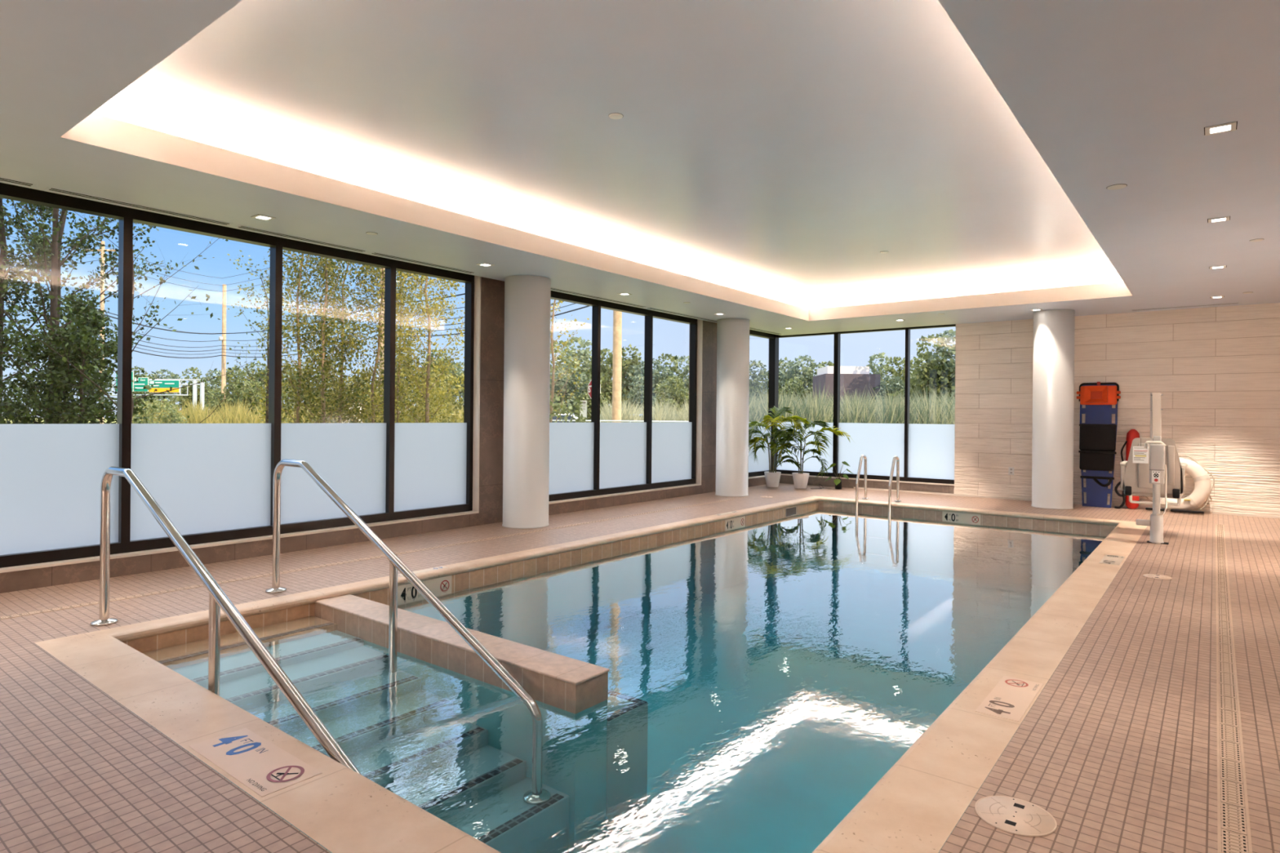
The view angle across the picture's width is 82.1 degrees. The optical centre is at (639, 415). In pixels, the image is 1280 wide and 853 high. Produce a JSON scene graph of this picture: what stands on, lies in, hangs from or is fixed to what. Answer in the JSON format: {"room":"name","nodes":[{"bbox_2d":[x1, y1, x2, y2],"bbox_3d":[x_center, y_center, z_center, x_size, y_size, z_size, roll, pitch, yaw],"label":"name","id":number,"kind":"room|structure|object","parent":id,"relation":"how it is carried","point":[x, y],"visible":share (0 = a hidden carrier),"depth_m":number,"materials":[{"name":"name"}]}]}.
{"room":"indoor swimming pool","nodes":[
{"label":"indoor swimming pool","id":0,"kind":"room"},
{"bbox_2d":[0,275,766,593],"bbox_3d":[-2.442,-0.547,7.911,0.598,3.650,15.850,1,0,38],"label":"wall","id":1,"kind":"structure","parent":0,"point":[489,293],"depth_m":8.29,"materials":[{"name":"brown tile"}]},
{"bbox_2d":[0,182,474,568],"bbox_3d":[-4.071,-0.345,5.594,0.110,2.802,6.995,1,0,38],"label":"window","id":2,"kind":"structure","parent":1,"relation":"in","point":[213,482],"depth_m":6.23,"materials":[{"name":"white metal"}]},
{"bbox_2d":[548,290,697,501],"bbox_3d":[-0.231,-0.311,10.506,0.110,2.802,3.605,1,0,38],"label":"window","id":3,"kind":"structure","parent":1,"relation":"in","point":[593,458],"depth_m":10.49,"materials":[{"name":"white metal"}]},
{"bbox_2d":[748,329,774,477],"bbox_3d":[2.022,-0.291,13.387,0.110,2.802,1.620,1,0,38],"label":"window","id":4,"kind":"structure","parent":1,"relation":"in","point":[758,468],"depth_m":13.63,"materials":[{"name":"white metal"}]},
{"bbox_2d":[0,0,1279,335],"bbox_3d":[0.887,-1.702,5.539,8.450,0.360,16.200,1,0,38],"label":"ceiling","id":5,"kind":"structure","parent":0,"point":[759,166],"depth_m":4.68,"materials":[{"name":"paint"}]},
{"bbox_2d":[44,186,232,225],"bbox_3d":[-3.708,-1.560,5.525,0.090,0.004,1.200,1,0,38],"label":"ceiling vent","id":6,"kind":"object","parent":5,"relation":"in","point":[51,188],"visible":1,"depth_m":5.46,"materials":[{"name":"metal"}]},
{"bbox_2d":[235,225,368,252],"bbox_3d":[-2.950,-1.554,6.494,0.090,0.004,1.160,1,0,38],"label":"ceiling vent","id":7,"kind":"object","parent":5,"relation":"in","point":[237,226],"visible":1,"depth_m":6.45,"materials":[{"name":"metal"}]},
{"bbox_2d":[368,252,475,273],"bbox_3d":[-2.177,-1.547,7.483,0.090,0.004,1.230,1,0,38],"label":"ceiling vent","id":8,"kind":"object","parent":5,"relation":"in","point":[373,253],"visible":1,"depth_m":7.42,"materials":[{"name":"metal"}]},
{"bbox_2d":[551,287,646,307],"bbox_3d":[-0.542,-1.532,9.574,0.090,0.004,2.000,1,0,38],"label":"ceiling vent","id":9,"kind":"object","parent":5,"relation":"in","point":[552,288],"visible":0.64,"depth_m":9.54,"materials":[{"name":"metal"}]},
{"bbox_2d":[1204,120,1237,135],"bbox_3d":[3.035,-1.500,3.845,0.136,0.006,0.136,1,0,38],"label":"recessed light","id":10,"kind":"object","parent":5,"relation":"in","point":[1229,126],"visible":1,"depth_m":3.85,"materials":[{"name":"white plastic"}]},
{"bbox_2d":[0,483,1279,852],"bbox_3d":[0.856,1.258,5.542,8.460,0.001,16.200,1,0,38],"label":"floor","id":11,"kind":"structure","parent":0,"point":[1118,745],"depth_m":3.14,"materials":[{"name":"tile"}]},
{"bbox_2d":[89,466,361,774],"bbox_3d":[-2.074,1.077,3.486,2.876,1.550,0.134,1,0,38],"label":"stair handrail","id":12,"kind":"object","parent":11,"relation":"attached to","point":[218,599],"visible":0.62,"depth_m":3.39,"materials":[{"name":"silver metal"}]},
{"bbox_2d":[0,498,733,619],"bbox_3d":[-1.870,1.232,6.912,0.065,0.004,10.600,1,0,38],"label":"drain","id":13,"kind":"object","parent":11,"relation":"on","point":[522,533],"visible":0.95,"depth_m":5.88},
{"bbox_2d":[265,458,551,804],"bbox_3d":[-1.517,1.070,4.339,2.744,1.526,0.134,1,0,38],"label":"stair handrail","id":14,"kind":"object","parent":11,"relation":"attached to","point":[537,795],"visible":1,"depth_m":4.25,"materials":[{"name":"silver metal"}]},
{"bbox_2d":[502,275,551,528],"bbox_3d":[-1.279,-0.150,8.306,0.524,2.778,0.524,1,0,38],"label":"round column","id":15,"kind":"structure","parent":11,"relation":"on","point":[526,355],"depth_m":8.08,"materials":[{"name":"paint"}]},
{"bbox_2d":[34,496,1147,852],"bbox_3d":[1.471,1.290,6.443,4.368,0.058,9.753,1,0,38],"label":"pool coping","id":16,"kind":"object","parent":11,"relation":"on","point":[915,806],"visible":0.99,"depth_m":2.95,"materials":[{"name":"beige stone"}]},
{"bbox_2d":[188,728,322,796],"bbox_3d":[-1.391,1.234,2.643,0.580,0.003,0.205,1,0,38],"label":"depth marker","id":17,"kind":"object","parent":16,"relation":"on","point":[260,765],"visible":1,"depth_m":2.62,"materials":[{"name":"tile"}]},
{"bbox_2d":[974,675,1043,721],"bbox_3d":[1.664,1.262,3.298,0.170,0.003,0.550,1,0,38],"label":"depth marker","id":18,"kind":"object","parent":16,"relation":"on","point":[1011,698],"visible":1,"depth_m":3.27,"materials":[{"name":"tile"}]},
{"bbox_2d":[1098,554,1124,565],"bbox_3d":[4.208,1.284,6.552,0.150,0.003,0.520,1,0,38],"label":"depth marker","id":19,"kind":"object","parent":16,"relation":"on","point":[1107,559],"visible":1,"depth_m":6.55,"materials":[{"name":"white tile"}]},
{"bbox_2d":[111,501,1116,852],"bbox_3d":[1.454,1.758,6.576,3.955,0.950,9.308,1,0,38],"label":"swimming pool","id":20,"kind":"object","parent":11,"relation":"in","point":[672,731],"visible":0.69,"depth_m":4.36,"materials":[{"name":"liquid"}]},
{"bbox_2d":[397,575,451,600],"bbox_3d":[-1.675,1.360,5.743,0.003,0.150,0.500,1,0,38],"label":"depth marker","id":21,"kind":"object","parent":20,"relation":"attached to","point":[446,580],"visible":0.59,"depth_m":5.77,"materials":[{"name":"white tile"}]},
{"bbox_2d":[146,506,1120,852],"bbox_3d":[1.462,1.837,6.570,3.995,0.892,9.368,1,0,38],"label":"pool water","id":22,"kind":"object","parent":20,"relation":"in","point":[984,575],"visible":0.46,"depth_m":6.45,"materials":[{"name":"blue liquid"}]},
{"bbox_2d":[942,511,980,519],"bbox_3d":[4.435,1.414,10.153,0.500,0.150,0.003,1,0,38],"label":"depth marker","id":23,"kind":"object","parent":20,"relation":"attached to","point":[950,514],"visible":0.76,"depth_m":10.15,"materials":[{"name":"white tile"}]},
{"bbox_2d":[715,318,749,497],"bbox_3d":[1.473,-0.126,11.696,0.524,2.778,0.524,1,0,38],"label":"round column","id":24,"kind":"structure","parent":11,"relation":"on","point":[732,334],"depth_m":11.47,"materials":[{"name":"paint"}]},
{"bbox_2d":[748,405,813,487],"bbox_3d":[2.360,0.546,13.104,1.408,1.449,1.204,1,0,38],"label":"potted palm","id":25,"kind":"object","parent":11,"relation":"on","point":[772,478],"visible":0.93,"depth_m":12.96,"materials":[{"name":"plant"}]},
{"bbox_2d":[764,471,781,487],"bbox_3d":[2.362,1.137,13.099,0.296,0.265,0.296,1,0,38],"label":"pot","id":26,"kind":"object","parent":25,"relation":"attached to","point":[772,478],"depth_m":13.00,"materials":[{"name":"white ceramic"}]},
{"bbox_2d":[768,419,853,488],"bbox_3d":[2.980,0.681,12.752,1.455,1.189,1.133,1,0,38],"label":"potted palm","id":27,"kind":"object","parent":11,"relation":"on","point":[800,478],"visible":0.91,"depth_m":12.79,"materials":[{"name":"plant"}]},
{"bbox_2d":[791,472,808,488],"bbox_3d":[2.818,1.142,12.895,0.296,0.265,0.296,1,0,38],"label":"pot","id":28,"kind":"object","parent":27,"relation":"attached to","point":[800,479],"depth_m":12.79,"materials":[{"name":"white ceramic"}]},
{"bbox_2d":[824,461,853,488],"bbox_3d":[3.431,1.034,12.808,0.571,0.491,0.427,1,0,38],"label":"plant","id":29,"kind":"object","parent":11,"relation":"on","point":[837,482],"visible":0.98,"depth_m":12.77,"materials":[{"name":"green plant"}]},
{"bbox_2d":[855,454,868,509],"bbox_3d":[3.363,1.362,11.159,0.100,1.536,0.421,1,0,38],"label":"ladder rail","id":30,"kind":"object","parent":11,"relation":"attached to","point":[861,455],"visible":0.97,"depth_m":11.11,"materials":[{"name":"silver metal"}]},
{"bbox_2d":[888,456,901,512],"bbox_3d":[3.753,1.365,10.854,0.100,1.536,0.421,1,0,38],"label":"ladder rail","id":31,"kind":"object","parent":11,"relation":"attached to","point":[894,457],"visible":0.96,"depth_m":10.81,"materials":[{"name":"silver metal"}]},
{"bbox_2d":[974,795,1057,836],"bbox_3d":[1.180,1.257,2.313,0.230,0.005,0.230,1,0,38],"label":"hatch","id":32,"kind":"object","parent":11,"relation":"on","point":[1014,815],"visible":1,"depth_m":2.30,"materials":[{"name":"beige plastic"}]},
{"bbox_2d":[1031,309,1075,509],"bbox_3d":[5.870,-0.087,10.453,0.524,2.778,0.524,1,0,38],"label":"round column","id":33,"kind":"structure","parent":11,"relation":"on","point":[1053,344],"depth_m":10.24,"materials":[{"name":"paint"}]},
{"bbox_2d":[1076,382,1120,507],"bbox_3d":[6.582,0.411,10.574,0.540,1.799,0.218,1,0,38],"label":"board","id":34,"kind":"object","parent":11,"relation":"on","point":[1098,434],"visible":1,"depth_m":10.53,"materials":[{"name":"blue plastic"}]},
{"bbox_2d":[1114,429,1139,509],"bbox_3d":[6.858,0.751,10.351,0.298,1.125,0.176,1,0,30],"label":"tube","id":35,"kind":"object","parent":11,"relation":"on","point":[1131,434],"visible":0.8,"depth_m":10.31,"materials":[{"name":"red plastic"}]},
{"bbox_2d":[1120,392,1186,544],"bbox_3d":[5.458,0.532,7.839,0.580,1.531,0.940,1,0,38],"label":"lift","id":36,"kind":"object","parent":11,"relation":"on","point":[1154,468],"visible":1,"depth_m":7.71,"materials":[{"name":"white plastic"}]},
{"bbox_2d":[1149,513,1164,543],"bbox_3d":[5.264,1.149,7.492,0.124,0.292,0.124,1,0,38],"label":"socket","id":37,"kind":"object","parent":36,"relation":"attached to","point":[1156,522],"depth_m":7.45,"materials":[{"name":"white plastic"}]},
{"bbox_2d":[1145,455,1214,514],"bbox_3d":[7.296,0.923,9.999,0.814,0.770,0.266,1,0,38],"label":"buoy","id":38,"kind":"object","parent":11,"relation":"on","point":[1202,491],"visible":0.59,"depth_m":9.85,"materials":[{"name":"white plastic"}]},
{"bbox_2d":[1215,524,1252,852],"bbox_3d":[3.590,1.281,4.517,0.079,0.004,10.952,1,0,38],"label":"drain","id":39,"kind":"object","parent":11,"relation":"on","point":[1234,840],"visible":1,"depth_m":2.90,"materials":[{"name":"beige plastic"}]},
{"bbox_2d":[778,302,1279,509],"bbox_3d":[5.759,-0.474,11.743,8.800,3.650,0.508,1,0,38],"label":"wall","id":40,"kind":"structure","parent":0,"point":[1215,370],"depth_m":10.33,"materials":[{"name":"tile"}]},
{"bbox_2d":[768,334,778,471],"bbox_3d":[2.551,-0.287,14.059,0.135,2.800,0.150,1,0,38],"label":"trim","id":41,"kind":"structure","parent":40,"relation":"attached to","point":[773,380],"depth_m":14.00,"materials":[{"name":"brown metal"}]},
{"bbox_2d":[776,324,955,484],"bbox_3d":[3.894,-0.283,13.034,3.275,2.785,0.110,1,0,38],"label":"window","id":42,"kind":"structure","parent":40,"relation":"in","point":[925,452],"depth_m":12.78,"materials":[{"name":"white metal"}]},
{"bbox_2d":[853,487,1279,518],"bbox_3d":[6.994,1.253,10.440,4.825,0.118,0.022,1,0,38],"label":"baseboard","id":43,"kind":"structure","parent":40,"relation":"attached to","point":[1211,508],"depth_m":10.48,"materials":[{"name":"stone"}]},
{"label":"outside","id":44,"kind":"structure","parent":0,"visible":0},
{"bbox_2d":[4,417,586,423],"bbox_3d":[-8.603,1.294,70.187,220.000,0.001,220.000,1,0,38],"label":"ground","id":45,"kind":"structure","parent":44,"point":[11,421],"depth_m":94.10,"materials":[{"name":"green plant"}]},
{"bbox_2d":[0,288,169,423],"bbox_3d":[-7.320,-0.060,9.139,2.748,2.971,1.846,1,0,18],"label":"tree","id":46,"kind":"object","parent":45,"relation":"on","point":[84,386],"visible":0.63,"depth_m":8.92,"materials":[{"name":"green plant"}]},
{"bbox_2d":[0,197,173,423],"bbox_3d":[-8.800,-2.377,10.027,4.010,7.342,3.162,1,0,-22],"label":"tree","id":47,"kind":"object","parent":45,"relation":"on","point":[4,252],"visible":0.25,"depth_m":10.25,"materials":[{"name":"green plant"}]},
{"bbox_2d":[81,240,115,423],"bbox_3d":[-29.262,-4.189,39.907,2.203,10.598,0.402,1,0,-3],"label":"utility pole","id":48,"kind":"object","parent":45,"relation":"on","point":[103,249],"visible":0.16,"depth_m":39.94,"materials":[{"name":"brown wood"}]},
{"bbox_2d":[3,293,465,334],"bbox_3d":[-16.803,-5.274,37.804,54.827,0.420,12.164,1,0,25],"label":"power line","id":49,"kind":"object","parent":48,"relation":"attached to","point":[464,293],"visible":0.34,"depth_m":43.33,"materials":[{"name":"black metal"}]},
{"bbox_2d":[25,302,559,351],"bbox_3d":[-16.813,-4.149,37.803,54.822,0.544,12.144,1,0,25],"label":"power line","id":50,"kind":"object","parent":48,"relation":"attached to","point":[557,302],"visible":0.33,"depth_m":43.77,"materials":[{"name":"black metal"}]},
{"bbox_2d":[8,305,588,358],"bbox_3d":[-16.817,-3.729,37.802,54.826,0.560,12.156,1,0,25],"label":"power line","id":51,"kind":"object","parent":48,"relation":"attached to","point":[587,305],"visible":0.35,"depth_m":42.56,"materials":[{"name":"black metal"}]},
{"bbox_2d":[0,211,261,423],"bbox_3d":[-6.131,-1.171,9.025,3.134,4.975,3.359,1,0,-29],"label":"tree","id":52,"kind":"object","parent":45,"relation":"on","point":[162,280],"visible":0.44,"depth_m":8.96,"materials":[{"name":"green plant"}]},
{"bbox_2d":[115,364,155,408],"bbox_3d":[-43.019,-1.673,62.790,2.979,5.328,3.565,1,0,-32],"label":"tree","id":53,"kind":"object","parent":45,"relation":"on","point":[135,367],"visible":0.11,"depth_m":62.41,"materials":[{"name":"green plant"}]},
{"bbox_2d":[106,378,204,411],"bbox_3d":[-30.325,-0.603,46.000,6.116,3.407,0.258,1,0,0],"label":"gantry","id":54,"kind":"object","parent":45,"relation":"on","point":[193,380],"visible":0.38,"depth_m":45.96,"materials":[{"name":"metal"}]},
{"bbox_2d":[133,377,148,391],"bbox_3d":[-30.777,-1.921,45.325,0.897,0.884,0.150,1,0,0],"label":"highway sign","id":55,"kind":"object","parent":54,"relation":"attached to","point":[139,385],"visible":0.88,"depth_m":45.35,"materials":[{"name":"green metal"}]},
{"bbox_2d":[149,380,180,392],"bbox_3d":[-29.351,-1.806,45.350,1.898,0.788,0.100,1,0,0],"label":"highway sign","id":56,"kind":"object","parent":54,"relation":"attached to","point":[164,385],"visible":0.8,"depth_m":45.35,"materials":[{"name":"green metal"}]},
{"bbox_2d":[134,368,183,411],"bbox_3d":[-46.284,-1.797,71.552,4.972,5.519,3.921,1,0,-9],"label":"tree","id":57,"kind":"object","parent":45,"relation":"on","point":[154,375],"visible":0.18,"depth_m":71.13,"materials":[{"name":"green plant"}]},
{"bbox_2d":[132,397,187,423],"bbox_3d":[-16.989,0.325,25.947,1.693,1.963,1.703,1,0,-14],"label":"bush","id":58,"kind":"object","parent":45,"relation":"on","point":[175,417],"visible":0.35,"depth_m":25.81,"materials":[{"name":"green plant"}]},
{"bbox_2d":[165,366,216,409],"bbox_3d":[-37.476,-1.534,61.420,3.206,5.149,3.863,1,0,-8],"label":"tree","id":59,"kind":"object","parent":45,"relation":"on","point":[183,391],"visible":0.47,"depth_m":61.17,"materials":[{"name":"green plant"}]},
{"bbox_2d":[197,369,221,409],"bbox_3d":[-39.833,-1.646,68.371,2.363,5.330,4.038,1,0,3],"label":"tree","id":60,"kind":"object","parent":45,"relation":"on","point":[211,382],"visible":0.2,"depth_m":67.98,"materials":[{"name":"green plant"}]},
{"bbox_2d":[218,284,226,398],"bbox_3d":[-28.346,-3.898,49.939,0.283,10.032,0.445,1,0,38],"label":"utility pole","id":61,"kind":"object","parent":45,"relation":"on","point":[223,338],"visible":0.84,"depth_m":49.89,"materials":[{"name":"brown wood"}]},
{"bbox_2d":[208,383,244,414],"bbox_3d":[-23.595,-0.359,42.490,2.559,3.043,1.950,1,0,-35],"label":"tree","id":62,"kind":"object","parent":45,"relation":"on","point":[231,397],"visible":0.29,"depth_m":42.41,"materials":[{"name":"green plant"}]},
{"bbox_2d":[204,366,265,404],"bbox_3d":[-33.752,-1.496,61.324,4.463,5.139,3.863,1,0,-34],"label":"tree","id":63,"kind":"object","parent":45,"relation":"on","point":[229,375],"visible":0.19,"depth_m":60.62,"materials":[{"name":"green plant"}]},
{"bbox_2d":[226,360,266,407],"bbox_3d":[-32.951,-1.838,62.848,4.285,5.838,3.565,1,0,-33],"label":"tree","id":64,"kind":"object","parent":45,"relation":"on","point":[264,375],"visible":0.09,"depth_m":62.61,"materials":[{"name":"green plant"}]},
{"bbox_2d":[237,379,266,417],"bbox_3d":[-21.794,-0.427,41.417,1.935,3.210,1.926,1,0,-43],"label":"tree","id":65,"kind":"object","parent":45,"relation":"on","point":[248,389],"visible":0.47,"depth_m":41.08,"materials":[{"name":"green plant"}]},
{"bbox_2d":[227,249,309,423],"bbox_3d":[-7.745,-1.058,15.756,1.776,4.724,2.232,1,0,17],"label":"tree","id":66,"kind":"object","parent":45,"relation":"on","point":[237,260],"visible":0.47,"depth_m":15.48,"materials":[{"name":"green plant"}]},
{"bbox_2d":[132,393,463,423],"bbox_3d":[-19.089,0.039,39.403,23.174,2.324,10.416,1,0,1],"label":"grass","id":67,"kind":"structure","parent":45,"relation":"on","point":[231,415],"depth_m":35.84,"materials":[{"name":"green plant"}]},
{"bbox_2d":[230,248,381,423],"bbox_3d":[-5.882,-2.223,13.462,2.446,7.082,2.073,1,0,-12],"label":"birch tree","id":68,"kind":"object","parent":45,"relation":"on","point":[323,326],"visible":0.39,"depth_m":13.28,"materials":[{"name":"green plant"}]},
{"bbox_2d":[255,352,369,423],"bbox_3d":[-7.930,-0.038,17.941,2.549,3.113,2.709,1,0,-26],"label":"bush","id":69,"kind":"object","parent":45,"relation":"on","point":[306,370],"visible":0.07,"depth_m":17.66,"materials":[{"name":"green plant"}]},
{"bbox_2d":[311,368,410,422],"bbox_3d":[-6.923,0.171,18.428,2.357,2.703,2.599,1,0,38],"label":"bush","id":70,"kind":"object","parent":45,"relation":"on","point":[357,369],"visible":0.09,"depth_m":18.29,"materials":[{"name":"green plant"}]},
{"bbox_2d":[281,254,443,422],"bbox_3d":[-5.250,-1.841,14.216,2.885,6.332,3.179,1,0,4],"label":"birch tree","id":71,"kind":"object","parent":45,"relation":"on","point":[375,280],"visible":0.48,"depth_m":14.08,"materials":[{"name":"green plant"}]},
{"bbox_2d":[343,265,448,422],"bbox_3d":[-4.821,-1.468,14.995,1.999,5.595,2.298,1,0,22],"label":"birch tree","id":72,"kind":"object","parent":45,"relation":"on","point":[398,389],"visible":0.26,"depth_m":15.02,"materials":[{"name":"green plant"}]},
{"bbox_2d":[346,271,464,422],"bbox_3d":[-4.080,-1.785,13.821,2.806,6.238,2.878,1,0,17],"label":"birch tree","id":73,"kind":"object","parent":45,"relation":"on","point":[428,418],"visible":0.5,"depth_m":13.94,"materials":[{"name":"green plant"}]},
{"bbox_2d":[362,364,453,422],"bbox_3d":[-6.061,0.067,19.091,2.412,2.881,2.427,1,0,-13],"label":"bush","id":74,"kind":"object","parent":45,"relation":"on","point":[443,403],"visible":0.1,"depth_m":18.89,"materials":[{"name":"green plant"}]},
{"bbox_2d":[402,365,464,422],"bbox_3d":[-4.731,0.096,18.042,2.003,2.665,2.079,1,0,-3],"label":"bush","id":75,"kind":"object","parent":45,"relation":"on","point":[453,417],"visible":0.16,"depth_m":17.56,"materials":[{"name":"green plant"}]},
{"bbox_2d":[420,346,462,410],"bbox_3d":[-18.121,-2.493,65.599,4.370,7.412,4.870,1,0,8],"label":"tree","id":76,"kind":"object","parent":45,"relation":"on","point":[437,351],"visible":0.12,"depth_m":64.72,"materials":[{"name":"green plant"}]},
{"bbox_2d":[444,361,464,413],"bbox_3d":[-16.061,-1.834,65.846,4.473,6.130,4.536,1,0,-27],"label":"tree","id":77,"kind":"object","parent":45,"relation":"on","point":[457,370],"visible":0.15,"depth_m":65.31,"materials":[{"name":"green plant"}]},
{"bbox_2d":[549,340,582,413],"bbox_3d":[-5.782,-2.026,51.812,4.385,6.696,4.689,1,0,-43],"label":"tree","id":78,"kind":"object","parent":45,"relation":"on","point":[563,358],"visible":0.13,"depth_m":51.78,"materials":[{"name":"green plant"}]},
{"bbox_2d":[549,395,587,422],"bbox_3d":[-1.596,0.459,15.511,1.144,1.825,1.116,1,0,38],"label":"bush","id":79,"kind":"object","parent":45,"relation":"on","point":[580,419],"visible":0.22,"depth_m":15.34,"materials":[{"name":"green plant"}]},
{"bbox_2d":[549,298,589,422],"bbox_3d":[-1.934,-1.655,16.246,1.959,6.020,1.606,1,0,-24],"label":"sapling","id":80,"kind":"object","parent":45,"relation":"on","point":[552,391],"visible":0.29,"depth_m":16.20,"materials":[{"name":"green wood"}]},
{"bbox_2d":[549,364,591,414],"bbox_3d":[-4.239,-0.822,42.690,3.419,4.313,3.068,1,0,-24],"label":"tree","id":81,"kind":"object","parent":45,"relation":"on","point":[563,380],"visible":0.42,"depth_m":42.52,"materials":[{"name":"green plant"}]},
{"bbox_2d":[553,336,610,413],"bbox_3d":[-4.936,-2.469,57.924,5.761,7.599,3.437,1,0,20],"label":"tree","id":82,"kind":"object","parent":45,"relation":"on","point":[585,354],"visible":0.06,"depth_m":57.52,"materials":[{"name":"green plant"}]},
{"bbox_2d":[573,374,610,422],"bbox_3d":[-2.594,-0.517,42.014,2.850,3.732,2.238,1,0,-33],"label":"tree","id":83,"kind":"object","parent":45,"relation":"on","point":[582,397],"visible":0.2,"depth_m":41.65,"materials":[{"name":"green plant"}]},
{"bbox_2d":[570,348,633,410],"bbox_3d":[-2.486,-1.655,50.593,5.305,6.013,3.726,1,0,5],"label":"tree","id":84,"kind":"object","parent":45,"relation":"on","point":[606,388],"visible":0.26,"depth_m":50.23,"materials":[{"name":"green plant"}]},
{"bbox_2d":[612,310,622,420],"bbox_3d":[-0.776,-3.384,23.943,0.302,9.493,0.455,1,0,38],"label":"utility pole","id":85,"kind":"object","parent":45,"relation":"on","point":[617,315],"visible":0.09,"depth_m":23.88,"materials":[{"name":"brown wood"}]},
{"bbox_2d":[600,343,642,404],"bbox_3d":[-0.882,-1.893,52.209,3.906,6.518,3.981,1,0,45],"label":"tree","id":86,"kind":"object","parent":45,"relation":"on","point":[635,359],"visible":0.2,"depth_m":51.92,"materials":[{"name":"green plant"}]},
{"bbox_2d":[587,394,688,422],"bbox_3d":[0.604,0.213,31.363,6.170,2.326,10.420,1,0,-1],"label":"reeds","id":87,"kind":"object","parent":45,"relation":"on","point":[664,414],"visible":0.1,"depth_m":27.86,"materials":[{"name":"green plant"}]},
{"bbox_2d":[624,373,659,413],"bbox_3d":[0.103,-0.515,42.770,1.832,3.776,2.384,1,0,-43],"label":"tree","id":88,"kind":"object","parent":45,"relation":"on","point":[634,393],"visible":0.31,"depth_m":42.47,"materials":[{"name":"green plant"}]},
{"bbox_2d":[621,358,680,404],"bbox_3d":[0.724,-1.284,50.116,4.214,5.326,3.500,1,0,-32],"label":"tree","id":89,"kind":"object","parent":45,"relation":"on","point":[655,373],"visible":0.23,"depth_m":49.91,"materials":[{"name":"green plant"}]},
{"bbox_2d":[652,352,688,403],"bbox_3d":[2.037,-1.556,52.635,4.781,5.896,3.601,1,0,4],"label":"tree","id":90,"kind":"object","parent":45,"relation":"on","point":[670,357],"visible":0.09,"depth_m":52.58,"materials":[{"name":"green plant"}]},
{"bbox_2d":[653,375,688,412],"bbox_3d":[1.798,-0.501,43.763,2.854,3.779,3.205,1,0,30],"label":"tree","id":91,"kind":"object","parent":45,"relation":"on","point":[683,395],"visible":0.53,"depth_m":43.39,"materials":[{"name":"green plant"}]},
{"bbox_2d":[671,355,688,400],"bbox_3d":[3.424,-1.526,54.020,2.559,5.860,3.697,1,0,31],"label":"tree","id":92,"kind":"object","parent":45,"relation":"on","point":[686,369],"visible":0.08,"depth_m":53.75,"materials":[{"name":"green plant"}]},
{"bbox_2d":[748,360,768,401],"bbox_3d":[8.475,-1.306,52.974,3.787,5.510,4.915,1,0,36],"label":"tree","id":93,"kind":"object","parent":45,"relation":"on","point":[753,388],"visible":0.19,"depth_m":52.72,"materials":[{"name":"green plant"}]},
{"bbox_2d":[754,356,803,398],"bbox_3d":[9.437,-1.238,49.008,3.823,5.390,3.719,1,0,15],"label":"tree","id":94,"kind":"object","parent":45,"relation":"on","point":[762,375],"visible":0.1,"depth_m":49.37,"materials":[{"name":"green plant"}]},
{"bbox_2d":[778,376,807,405],"bbox_3d":[8.752,-0.413,42.297,2.408,3.726,2.231,1,0,4],"label":"tree","id":95,"kind":"object","parent":45,"relation":"on","point":[800,387],"visible":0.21,"depth_m":42.13,"materials":[{"name":"green plant"}]},
{"bbox_2d":[778,355,823,404],"bbox_3d":[10.441,-1.214,46.830,3.889,5.360,3.138,1,0,-21],"label":"tree","id":96,"kind":"object","parent":45,"relation":"on","point":[807,381],"visible":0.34,"depth_m":46.66,"materials":[{"name":"green plant"}]},
{"bbox_2d":[812,365,879,404],"bbox_3d":[11.574,-0.616,41.500,2.974,4.178,3.000,1,0,0],"label":"building","id":97,"kind":"structure","parent":45,"relation":"on","point":[853,378],"depth_m":40.00,"materials":[{"name":"brick"}]},
{"bbox_2d":[748,382,955,424],"bbox_3d":[8.787,0.096,28.459,12.909,2.704,10.933,1,0,2],"label":"grass","id":98,"kind":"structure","parent":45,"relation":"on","point":[932,411],"depth_m":24.42,"materials":[{"name":"green plant"}]},
{"bbox_2d":[866,352,888,388],"bbox_3d":[17.473,-1.555,54.294,3.768,6.167,3.421,1,0,7],"label":"tree","id":99,"kind":"object","parent":45,"relation":"on","point":[874,371],"visible":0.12,"depth_m":53.79,"materials":[{"name":"green plant"}]},
{"bbox_2d":[870,375,904,404],"bbox_3d":[13.963,-0.355,40.525,2.806,3.702,3.167,1,0,27],"label":"tree","id":100,"kind":"object","parent":45,"relation":"on","point":[900,385],"visible":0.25,"depth_m":40.17,"materials":[{"name":"green plant"}]},
{"bbox_2d":[876,356,916,390],"bbox_3d":[16.012,-1.142,46.693,3.497,5.314,4.821,1,0,26],"label":"tree","id":101,"kind":"object","parent":45,"relation":"on","point":[900,373],"visible":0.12,"depth_m":46.09,"materials":[{"name":"green plant"}]},
{"bbox_2d":[886,333,955,403],"bbox_3d":[14.995,-1.381,38.024,4.495,5.776,3.318,1,0,0],"label":"tree","id":102,"kind":"object","parent":45,"relation":"on","point":[919,372],"visible":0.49,"depth_m":37.43,"materials":[{"name":"green plant"}]},
{"bbox_2d":[915,328,955,404],"bbox_3d":[15.880,-1.469,37.811,2.936,5.967,4.186,1,0,-18],"label":"tree","id":103,"kind":"object","parent":45,"relation":"on","point":[948,354],"visible":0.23,"depth_m":37.28,"materials":[{"name":"green plant"}]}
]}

